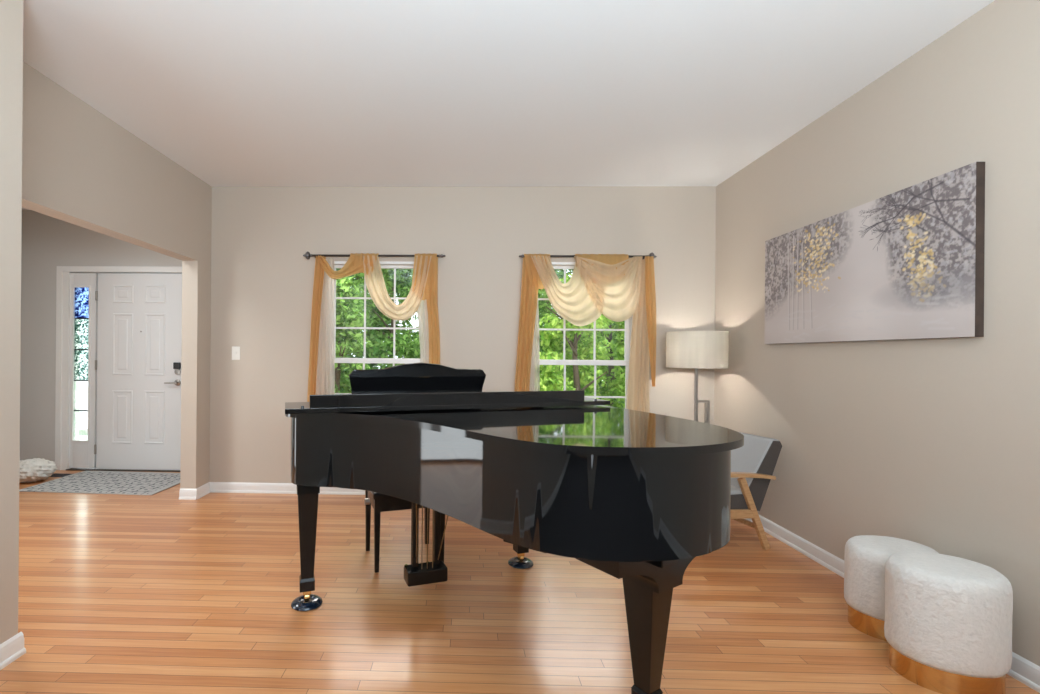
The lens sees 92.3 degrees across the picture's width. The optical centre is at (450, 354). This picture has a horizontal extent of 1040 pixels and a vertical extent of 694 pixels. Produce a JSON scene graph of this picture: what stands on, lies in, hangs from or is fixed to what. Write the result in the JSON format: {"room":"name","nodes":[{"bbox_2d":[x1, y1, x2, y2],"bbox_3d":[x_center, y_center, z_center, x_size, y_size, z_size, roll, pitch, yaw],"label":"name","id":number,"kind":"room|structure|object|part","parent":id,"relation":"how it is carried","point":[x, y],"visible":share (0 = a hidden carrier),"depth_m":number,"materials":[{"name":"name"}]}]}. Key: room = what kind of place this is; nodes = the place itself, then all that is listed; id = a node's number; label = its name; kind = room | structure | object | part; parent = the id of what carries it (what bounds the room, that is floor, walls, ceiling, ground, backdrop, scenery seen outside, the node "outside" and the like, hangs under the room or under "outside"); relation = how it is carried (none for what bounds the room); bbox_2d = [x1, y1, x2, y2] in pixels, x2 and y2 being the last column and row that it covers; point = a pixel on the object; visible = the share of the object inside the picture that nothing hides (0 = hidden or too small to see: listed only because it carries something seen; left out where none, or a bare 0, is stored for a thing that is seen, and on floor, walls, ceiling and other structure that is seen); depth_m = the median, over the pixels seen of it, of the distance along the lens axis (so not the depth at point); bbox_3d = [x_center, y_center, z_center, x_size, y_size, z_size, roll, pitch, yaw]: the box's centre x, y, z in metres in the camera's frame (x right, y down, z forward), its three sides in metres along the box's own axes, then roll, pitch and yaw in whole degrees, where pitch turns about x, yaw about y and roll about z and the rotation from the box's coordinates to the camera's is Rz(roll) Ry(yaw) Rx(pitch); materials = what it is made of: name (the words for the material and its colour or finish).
{"room":"music room","nodes":[
{"label":"music room","id":0,"kind":"room"},
{"bbox_2d":[0,0,22,643],"bbox_3d":[-2.139,-0.138,-0.748,0.587,2.740,5.590,0,0,2],"label":"wall","id":1,"kind":"structure","parent":0,"point":[11,11],"depth_m":1.99,"materials":[{"name":"paint"}]},
{"bbox_2d":[0,632,25,669],"bbox_3d":[-1.846,1.191,-0.749,0.022,0.088,5.604,0,0,2],"label":"baseboard","id":2,"kind":"structure","parent":1,"relation":"attached to","point":[13,648],"depth_m":2.00,"materials":[{"name":"white paint"}]},
{"bbox_2d":[20,210,181,460],"bbox_3d":[-3.407,-0.148,5.282,2.502,2.740,0.160,0,0,2],"label":"wall","id":3,"kind":"structure","parent":0,"point":[47,242],"depth_m":5.22,"materials":[{"name":"paint"}]},
{"bbox_2d":[69,273,97,467],"bbox_3d":[-3.891,0.168,5.245,0.281,2.060,0.052,0,0,2],"label":"window","id":4,"kind":"structure","parent":3,"relation":"in","point":[81,452],"depth_m":5.23,"materials":[{"name":"white paint"}]},
{"bbox_3d":[-3.902,0.110,5.248,0.178,0.325,0.006,0,0,2],"label":"glass pane","id":5,"kind":"part","parent":4,"relation":"part of","materials":[{"name":"glass"}]},
{"bbox_3d":[-3.899,-0.217,5.248,0.178,0.330,0.006,0,0,2],"label":"glass pane","id":6,"kind":"part","parent":4,"relation":"part of","materials":[{"name":"glass"}]},
{"bbox_3d":[-3.896,-0.550,5.248,0.178,0.335,0.006,0,0,2],"label":"glass pane","id":7,"kind":"part","parent":4,"relation":"part of","materials":[{"name":"blue glass"}]},
{"bbox_2d":[55,266,181,469],"bbox_3d":[-3.429,0.148,5.243,1.449,2.147,0.118,0,0,2],"label":"trim","id":8,"kind":"structure","parent":3,"relation":"attached to","point":[63,275],"depth_m":5.20,"materials":[{"name":"white paint"}]},
{"bbox_2d":[66,468,179,471],"bbox_3d":[-3.407,1.216,5.266,1.275,0.011,0.170,0,0,2],"label":"threshold","id":9,"kind":"object","parent":3,"relation":"attached to","point":[74,469],"depth_m":5.19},
{"bbox_2d":[94,273,181,469],"bbox_3d":[-3.285,0.178,5.201,0.936,2.066,0.107,0,0,2],"label":"door","id":10,"kind":"structure","parent":3,"relation":"in","point":[138,362],"depth_m":5.21,"materials":[{"name":"white paint"}]},
{"bbox_3d":[-3.460,0.656,5.215,0.220,0.560,0.016,0,0,2],"label":"raised panel","id":11,"kind":"part","parent":10,"relation":"part of","materials":[{"name":"white paint"}]},
{"bbox_3d":[-3.454,-0.109,5.215,0.220,0.650,0.016,0,0,2],"label":"raised panel","id":12,"kind":"part","parent":10,"relation":"part of","materials":[{"name":"white paint"}]},
{"bbox_3d":[-3.449,-0.639,5.215,0.220,0.190,0.016,0,0,2],"label":"raised panel","id":13,"kind":"part","parent":10,"relation":"part of","materials":[{"name":"white paint"}]},
{"bbox_3d":[-3.115,0.659,5.206,0.220,0.560,0.016,0,0,2],"label":"raised panel","id":14,"kind":"part","parent":10,"relation":"part of","materials":[{"name":"white paint"}]},
{"bbox_3d":[-3.109,-0.106,5.206,0.220,0.650,0.016,0,0,2],"label":"raised panel","id":15,"kind":"part","parent":10,"relation":"part of","materials":[{"name":"white paint"}]},
{"bbox_3d":[-3.104,-0.636,5.206,0.220,0.190,0.016,0,0,2],"label":"raised panel","id":16,"kind":"part","parent":10,"relation":"part of","materials":[{"name":"white paint"}]},
{"bbox_3d":[-2.906,0.294,5.169,0.144,0.066,0.063,0,0,2],"label":"lever handle","id":17,"kind":"part","parent":10,"relation":"part of","materials":[{"name":"silver metal"}]},
{"bbox_2d":[22,61,211,488],"bbox_3d":[-2.257,-0.139,3.251,0.135,2.740,2.398,0,0,2],"label":"wall","id":18,"kind":"structure","parent":0,"point":[80,167],"depth_m":3.40,"materials":[{"name":"paint"}]},
{"bbox_2d":[179,488,197,499],"bbox_3d":[-2.236,1.188,4.216,0.149,0.088,0.022,0,0,2],"label":"baseboard","id":19,"kind":"object","parent":18,"relation":"attached to","point":[184,494],"visible":1,"depth_m":4.21,"materials":[{"name":"white paint"}]},
{"bbox_2d":[196,482,209,498],"bbox_3d":[-2.161,1.188,4.336,0.022,0.088,0.223,0,0,2],"label":"baseboard","id":20,"kind":"structure","parent":18,"relation":"attached to","point":[203,490],"depth_m":4.32,"materials":[{"name":"white paint"}]},
{"bbox_2d":[209,186,715,482],"bbox_3d":[0.080,-0.119,4.468,4.763,2.740,0.160,0,0,2],"label":"wall","id":21,"kind":"structure","parent":0,"point":[262,281],"depth_m":4.39,"materials":[{"name":"paint"}]},
{"bbox_2d":[232,346,239,359],"bbox_3d":[-1.926,-0.013,4.434,0.074,0.120,0.016,0,0,2],"label":"light switch","id":22,"kind":"object","parent":21,"relation":"attached to","point":[235,350],"visible":1,"depth_m":4.44,"materials":[{"name":"white plastic"}]},
{"bbox_2d":[210,482,364,494],"bbox_3d":[0.064,1.207,4.377,4.468,0.088,0.022,0,0,2],"label":"baseboard","id":23,"kind":"structure","parent":21,"relation":"attached to","point":[215,487],"depth_m":4.42,"materials":[{"name":"white paint"}]},
{"bbox_2d":[303,251,444,258],"bbox_3d":[-0.668,-0.857,4.345,1.251,0.083,0.125,0,0,2],"label":"curtain rod","id":24,"kind":"object","parent":21,"relation":"attached to","point":[307,254],"visible":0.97,"depth_m":4.32,"materials":[{"name":"brown metal"}]},
{"bbox_2d":[317,259,334,394],"bbox_3d":[-1.101,-0.052,4.385,0.166,1.596,0.022,0,0,2],"label":"sheer curtain","id":25,"kind":"object","parent":24,"relation":"hanging from","point":[326,360],"visible":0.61,"depth_m":4.38,"materials":[{"name":"beige fabric"}]},
{"bbox_2d":[307,253,439,401],"bbox_3d":[-0.669,-0.067,4.292,1.173,1.634,0.111,0,0,2],"label":"curtain","id":26,"kind":"object","parent":24,"relation":"hanging from","point":[424,286],"visible":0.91,"depth_m":4.29,"materials":[{"name":"beige fabric"}]},
{"bbox_2d":[417,300,428,362],"bbox_3d":[-0.231,0.098,4.362,0.157,1.311,0.022,0,0,2],"label":"sheer curtain","id":27,"kind":"object","parent":24,"relation":"hanging from","point":[422,313],"visible":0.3,"depth_m":4.36,"materials":[{"name":"beige fabric"}]},
{"bbox_2d":[334,261,419,393],"bbox_3d":[-0.649,0.101,4.465,0.990,1.862,0.185,0,0,2],"label":"window","id":28,"kind":"structure","parent":21,"relation":"in","point":[394,265],"depth_m":4.48,"materials":[{"name":"white paint"}]},
{"bbox_3d":[-0.648,0.090,4.482,0.930,1.840,0.150,0,0,2],"label":"frame","id":29,"kind":"part","parent":28,"relation":"part of","materials":[{"name":"white paint"}]},
{"bbox_3d":[-0.652,0.509,4.467,0.870,0.952,0.030,0,0,2],"label":"sash","id":30,"kind":"part","parent":28,"relation":"part of","materials":[{"name":"white paint"}]},
{"bbox_2d":[538,262,632,408],"bbox_3d":[1.155,0.116,4.416,0.990,1.862,0.185,0,0,2],"label":"window","id":31,"kind":"structure","parent":21,"relation":"in","point":[556,265],"depth_m":4.41,"materials":[{"name":"white paint"}]},
{"bbox_3d":[1.151,0.524,4.418,0.870,0.952,0.030,0,0,2],"label":"sash","id":32,"kind":"part","parent":31,"relation":"part of","materials":[{"name":"white paint"}]},
{"bbox_3d":[1.159,-0.350,4.448,0.870,0.885,0.030,0,0,2],"label":"sash","id":33,"kind":"part","parent":31,"relation":"part of","materials":[{"name":"white paint"}]},
{"bbox_3d":[1.155,0.105,4.433,0.930,1.840,0.150,0,0,2],"label":"frame","id":34,"kind":"part","parent":31,"relation":"part of","materials":[{"name":"white paint"}]},
{"bbox_2d":[519,253,656,259],"bbox_3d":[1.181,-0.841,4.295,1.181,0.083,0.125,0,0,2],"label":"curtain rod","id":35,"kind":"object","parent":21,"relation":"attached to","point":[650,254],"visible":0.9,"depth_m":4.26,"materials":[{"name":"brown metal"}]},
{"bbox_2d":[529,300,539,390],"bbox_3d":[0.727,0.068,4.336,0.112,1.345,0.022,0,0,2],"label":"sheer curtain","id":36,"kind":"object","parent":35,"relation":"hanging from","point":[535,360],"visible":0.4,"depth_m":4.34,"materials":[{"name":"beige fabric"}]},
{"bbox_2d":[514,254,655,412],"bbox_3d":[1.149,-0.062,4.230,1.216,1.613,0.162,0,0,2],"label":"curtain","id":37,"kind":"object","parent":35,"relation":"hanging from","point":[618,287],"visible":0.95,"depth_m":4.23,"materials":[{"name":"beige fabric"}]},
{"bbox_2d":[22,0,994,209],"bbox_3d":[-1.273,-1.625,0.689,7.790,0.250,9.308,0,0,2],"label":"ceiling","id":38,"kind":"structure","parent":0,"point":[235,93],"depth_m":2.67,"materials":[{"name":"paint"}]},
{"bbox_2d":[0,470,1039,693],"bbox_3d":[-1.294,1.300,0.814,7.390,0.120,9.158,0,0,2],"label":"floor","id":39,"kind":"structure","parent":0,"point":[158,593],"depth_m":2.37,"materials":[{"name":"brown wood"}]},
{"bbox_2d":[19,458,57,482],"bbox_3d":[-4.055,1.111,4.771,0.435,0.210,0.411,0,0,2],"label":"pouf","id":40,"kind":"object","parent":39,"relation":"on","point":[35,469],"visible":0.67,"depth_m":4.69,"materials":[{"name":"white fabric"}]},
{"bbox_2d":[50,473,71,476],"bbox_3d":[-3.977,1.214,4.984,0.300,0.006,0.120,0,0,2],"label":"floor vent","id":41,"kind":"object","parent":39,"relation":"in","point":[53,474],"visible":0.62,"depth_m":4.98,"materials":[{"name":"metal"}]},
{"bbox_2d":[19,470,179,494],"bbox_3d":[-3.209,1.219,4.743,1.260,0.009,0.770,0,0,4],"label":"rug","id":42,"kind":"object","parent":39,"relation":"on","point":[87,482],"visible":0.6,"depth_m":4.66,"materials":[{"name":"grey fabric"}]},
{"bbox_2d":[291,594,322,611],"bbox_3d":[-0.717,1.231,2.470,0.152,0.027,0.152,0,0,2],"label":"cup","id":43,"kind":"object","parent":39,"relation":"on","point":[298,604],"visible":0.88,"depth_m":2.43,"materials":[{"name":"clear glass"}]},
{"bbox_2d":[364,490,444,572],"bbox_3d":[-0.289,1.017,3.058,0.508,0.462,0.379,0,0,-18],"label":"piano bench","id":44,"kind":"object","parent":39,"relation":"on","point":[380,503],"visible":0.44,"depth_m":2.87,"materials":[{"name":"black wood"}]},
{"bbox_3d":[-0.490,0.862,2.906,0.028,0.036,0.036,0,0,-18],"label":"knob","id":45,"kind":"part","parent":44,"relation":"part of","materials":[{"name":"silver metal"}]},
{"bbox_3d":[-0.526,1.036,3.150,0.036,0.420,0.036,0,0,-18],"label":"leg","id":46,"kind":"part","parent":44,"relation":"part of","materials":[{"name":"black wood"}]},
{"bbox_3d":[-0.423,1.037,2.842,0.036,0.420,0.036,0,0,-18],"label":"leg","id":47,"kind":"part","parent":44,"relation":"part of","materials":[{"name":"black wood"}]},
{"bbox_3d":[-0.287,0.808,3.058,0.444,0.044,0.379,0,0,-18],"label":"seat","id":48,"kind":"part","parent":44,"relation":"part of","materials":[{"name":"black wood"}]},
{"bbox_3d":[-0.156,1.039,3.273,0.036,0.420,0.036,0,0,-18],"label":"leg","id":49,"kind":"part","parent":44,"relation":"part of","materials":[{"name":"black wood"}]},
{"bbox_3d":[-0.053,1.040,2.965,0.036,0.420,0.036,0,0,-18],"label":"leg","id":50,"kind":"part","parent":44,"relation":"part of","materials":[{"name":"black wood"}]},
{"bbox_2d":[285,363,743,693],"bbox_3d":[0.094,0.639,2.088,1.513,1.191,1.735,0,0,-18],"label":"grand piano","id":51,"kind":"object","parent":39,"relation":"on","point":[633,496],"visible":1,"depth_m":1.64,"materials":[{"name":"black paint"}]},
{"bbox_3d":[-0.714,0.916,2.470,0.100,0.503,0.100,0,0,-18],"label":"leg","id":52,"kind":"part","parent":51,"relation":"part of","materials":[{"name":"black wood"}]},
{"bbox_3d":[-0.181,0.838,2.506,0.032,0.487,0.032,0,0,-18],"label":"post","id":53,"kind":"part","parent":51,"relation":"part of","materials":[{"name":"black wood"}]},
{"bbox_3d":[-0.143,0.842,2.487,0.004,0.495,0.004,0,0,4],"label":"pedal rod","id":54,"kind":"part","parent":51,"relation":"part of","materials":[{"name":"gold metal"}]},
{"bbox_3d":[-0.116,0.842,2.495,0.004,0.495,0.004,0,0,4],"label":"pedal rod","id":55,"kind":"part","parent":51,"relation":"part of","materials":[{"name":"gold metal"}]},
{"bbox_3d":[-0.089,0.842,2.504,0.004,0.495,0.004,0,0,4],"label":"pedal rod","id":56,"kind":"part","parent":51,"relation":"part of","materials":[{"name":"gold metal"}]},
{"bbox_3d":[-0.070,0.839,2.542,0.032,0.487,0.032,0,0,-18],"label":"post","id":57,"kind":"part","parent":51,"relation":"part of","materials":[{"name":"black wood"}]},
{"bbox_3d":[0.038,0.193,2.189,1.273,0.053,0.018,0,0,-18],"label":"flap rail","id":58,"kind":"part","parent":51,"relation":"part of","materials":[{"name":"black paint"}]},
{"bbox_3d":[0.174,0.260,1.858,1.513,0.023,1.250,0,0,-18],"label":"lid","id":59,"kind":"part","parent":51,"relation":"part of","materials":[{"name":"black paint"}]},
{"bbox_3d":[0.422,0.926,2.965,0.100,0.503,0.100,0,0,-18],"label":"leg","id":60,"kind":"part","parent":51,"relation":"part of","materials":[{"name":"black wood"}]},
{"bbox_3d":[0.661,0.960,1.664,0.119,0.438,0.119,0,0,-32],"label":"leg","id":61,"kind":"part","parent":51,"relation":"part of","materials":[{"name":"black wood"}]},
{"bbox_2d":[508,556,533,568],"bbox_3d":[0.420,1.241,2.965,0.152,0.027,0.152,0,0,2],"label":"cup","id":62,"kind":"object","parent":39,"relation":"on","point":[513,562],"visible":0.88,"depth_m":2.92,"materials":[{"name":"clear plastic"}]},
{"bbox_2d":[666,331,728,423],"bbox_3d":[2.000,0.535,4.037,0.456,1.464,0.456,0,0,2],"label":"floor lamp","id":63,"kind":"object","parent":39,"relation":"on","point":[684,349],"visible":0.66,"depth_m":3.86,"materials":[{"name":"white fabric"}]},
{"bbox_3d":[2.005,-0.038,4.037,0.456,0.292,0.456,0,0,2],"label":"lamp shade","id":64,"kind":"part","parent":63,"relation":"part of","materials":[{"name":"fabric"}]},
{"bbox_3d":[2.048,0.382,4.036,0.117,0.022,0.024,0,0,2],"label":"offset arm","id":65,"kind":"part","parent":63,"relation":"part of","materials":[{"name":"silver metal"}]},
{"bbox_3d":[2.088,0.816,4.035,0.030,0.865,0.030,0,0,2],"label":"post","id":66,"kind":"part","parent":63,"relation":"part of","materials":[{"name":"silver metal"}]},
{"bbox_2d":[697,432,781,556],"bbox_3d":[1.780,0.914,3.452,0.725,0.717,0.622,0,0,-13],"label":"armchair","id":67,"kind":"object","parent":39,"relation":"on","point":[753,464],"visible":0.26,"depth_m":3.24,"materials":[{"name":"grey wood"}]},
{"bbox_2d":[731,486,741,494],"bbox_3d":[1.678,0.945,3.428,0.474,0.149,0.534,0,0,-13],"label":"seat cushion","id":68,"kind":"object","parent":67,"relation":"on","point":[735,490],"depth_m":3.21,"materials":[{"name":"grey fabric"}]},
{"bbox_3d":[1.778,1.018,3.159,0.387,0.074,0.026,0,0,-13],"label":"rail","id":69,"kind":"part","parent":67,"relation":"part of","materials":[{"name":"brown wood"}]},
{"bbox_3d":[1.962,1.030,3.203,0.240,0.488,0.030,0,0,-13],"label":"leg","id":70,"kind":"part","parent":67,"relation":"part of","materials":[{"name":"brown wood"}]},
{"bbox_3d":[1.799,0.782,3.163,0.625,0.055,0.052,0,0,-13],"label":"armrest","id":71,"kind":"part","parent":67,"relation":"part of","materials":[{"name":"brown wood"}]},
{"bbox_3d":[1.990,0.793,3.502,0.295,0.472,0.534,0,0,-13],"label":"backrest","id":72,"kind":"part","parent":67,"relation":"part of","materials":[{"name":"grey fabric"}]},
{"bbox_3d":[2.053,0.795,3.247,0.282,0.456,0.012,0,0,-13],"label":"panel","id":73,"kind":"part","parent":67,"relation":"part of","materials":[{"name":"grey fabric"}]},
{"bbox_2d":[844,535,938,640],"bbox_3d":[2.042,1.070,2.290,0.369,0.395,0.307,0,0,2],"label":"ottoman","id":74,"kind":"object","parent":39,"relation":"on","point":[866,557],"visible":0.52,"depth_m":2.25,"materials":[{"name":"white fabric"}]},
{"bbox_2d":[884,551,1012,693],"bbox_3d":[1.952,1.045,1.956,0.384,0.445,0.327,0,0,2],"label":"ottoman","id":75,"kind":"object","parent":39,"relation":"on","point":[948,624],"visible":1,"depth_m":1.84,"materials":[{"name":"white fabric"}]},
{"bbox_2d":[714,0,1039,665],"bbox_3d":[2.276,-0.100,0.333,0.150,2.740,7.988,0,0,2],"label":"wall","id":76,"kind":"structure","parent":0,"point":[934,443],"depth_m":2.39,"materials":[{"name":"paint"}]},
{"bbox_2d":[764,162,984,343],"bbox_3d":[2.251,-0.444,2.817,0.037,0.738,1.462,0,0,2],"label":"painting","id":77,"kind":"object","parent":76,"relation":"attached to","point":[907,263],"visible":1,"depth_m":2.50,"materials":[{"name":"paint"}]},
{"bbox_2d":[746,515,1039,692],"bbox_3d":[2.179,1.225,0.335,0.022,0.088,7.988,0,0,2],"label":"baseboard","id":78,"kind":"structure","parent":76,"relation":"attached to","point":[1022,669],"depth_m":2.95,"materials":[{"name":"white paint"}]},
{"label":"outside","id":79,"kind":"structure","parent":0,"visible":0},
{"bbox_3d":[0.371,1.629,14.269,28.000,0.150,19.452,0,0,2],"label":"ground","id":80,"kind":"structure","parent":79,"visible":0},
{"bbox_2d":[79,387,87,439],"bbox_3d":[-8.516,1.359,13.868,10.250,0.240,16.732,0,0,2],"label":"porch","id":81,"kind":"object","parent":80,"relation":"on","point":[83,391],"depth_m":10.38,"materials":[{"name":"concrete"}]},
{"bbox_2d":[335,276,372,392],"bbox_3d":[-1.556,0.229,6.665,0.948,2.653,0.954,0,0,-40],"label":"leafy shrub","id":82,"kind":"object","parent":80,"relation":"on","point":[348,341],"visible":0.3,"depth_m":6.64,"materials":[{"name":"green plant"}]},
{"bbox_2d":[336,268,405,392],"bbox_3d":[-2.110,-1.050,10.956,2.412,5.275,2.424,0,0,-2],"label":"leafy tree","id":83,"kind":"object","parent":80,"relation":"on","point":[356,277],"visible":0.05,"depth_m":10.86,"materials":[{"name":"green plant"}]},
{"bbox_2d":[340,269,419,380],"bbox_3d":[-1.006,-0.257,8.267,1.750,3.644,1.635,0,0,-2],"label":"leafy tree","id":84,"kind":"object","parent":80,"relation":"on","point":[374,318],"visible":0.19,"depth_m":8.09,"materials":[{"name":"green plant"}]},
{"bbox_2d":[396,274,419,347],"bbox_3d":[-0.377,-1.106,14.147,2.838,5.445,2.649,0,0,20],"label":"leafy tree","id":85,"kind":"object","parent":80,"relation":"on","point":[411,274],"visible":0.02,"depth_m":13.88,"materials":[{"name":"green plant"}]},
{"bbox_2d":[538,295,550,359],"bbox_3d":[1.175,-1.041,11.126,2.316,5.280,2.503,0,0,-32],"label":"leafy tree","id":86,"kind":"object","parent":80,"relation":"on","point":[543,295],"visible":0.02,"depth_m":11.28,"materials":[{"name":"green plant"}]},
{"bbox_2d":[538,289,556,372],"bbox_3d":[1.187,-0.432,8.663,1.592,4.059,1.575,0,0,-20],"label":"leafy tree","id":87,"kind":"object","parent":80,"relation":"on","point":[540,291],"visible":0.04,"depth_m":8.33,"materials":[{"name":"green plant"}]},
{"bbox_2d":[539,269,573,385],"bbox_3d":[2.702,-1.076,14.238,2.916,5.444,2.591,0,0,39],"label":"leafy tree","id":88,"kind":"object","parent":80,"relation":"on","point":[560,274],"visible":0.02,"depth_m":13.69,"materials":[{"name":"green plant"}]},
{"bbox_2d":[539,271,613,405],"bbox_3d":[1.781,0.185,7.207,1.165,2.810,1.114,0,0,21],"label":"leafy shrub","id":89,"kind":"object","parent":80,"relation":"on","point":[553,380],"visible":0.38,"depth_m":7.16,"materials":[{"name":"green plant"}]},
{"bbox_2d":[566,316,624,407],"bbox_3d":[2.867,-0.343,9.061,1.603,3.878,1.711,0,0,16],"label":"leafy tree","id":90,"kind":"object","parent":80,"relation":"on","point":[616,382],"visible":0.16,"depth_m":8.78,"materials":[{"name":"green plant"}]},
{"bbox_2d":[566,331,624,408],"bbox_3d":[3.675,-1.056,11.516,2.146,5.360,2.635,0,0,6],"label":"leafy tree","id":91,"kind":"object","parent":80,"relation":"on","point":[580,341],"visible":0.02,"depth_m":11.43,"materials":[{"name":"green plant"}]}
]}

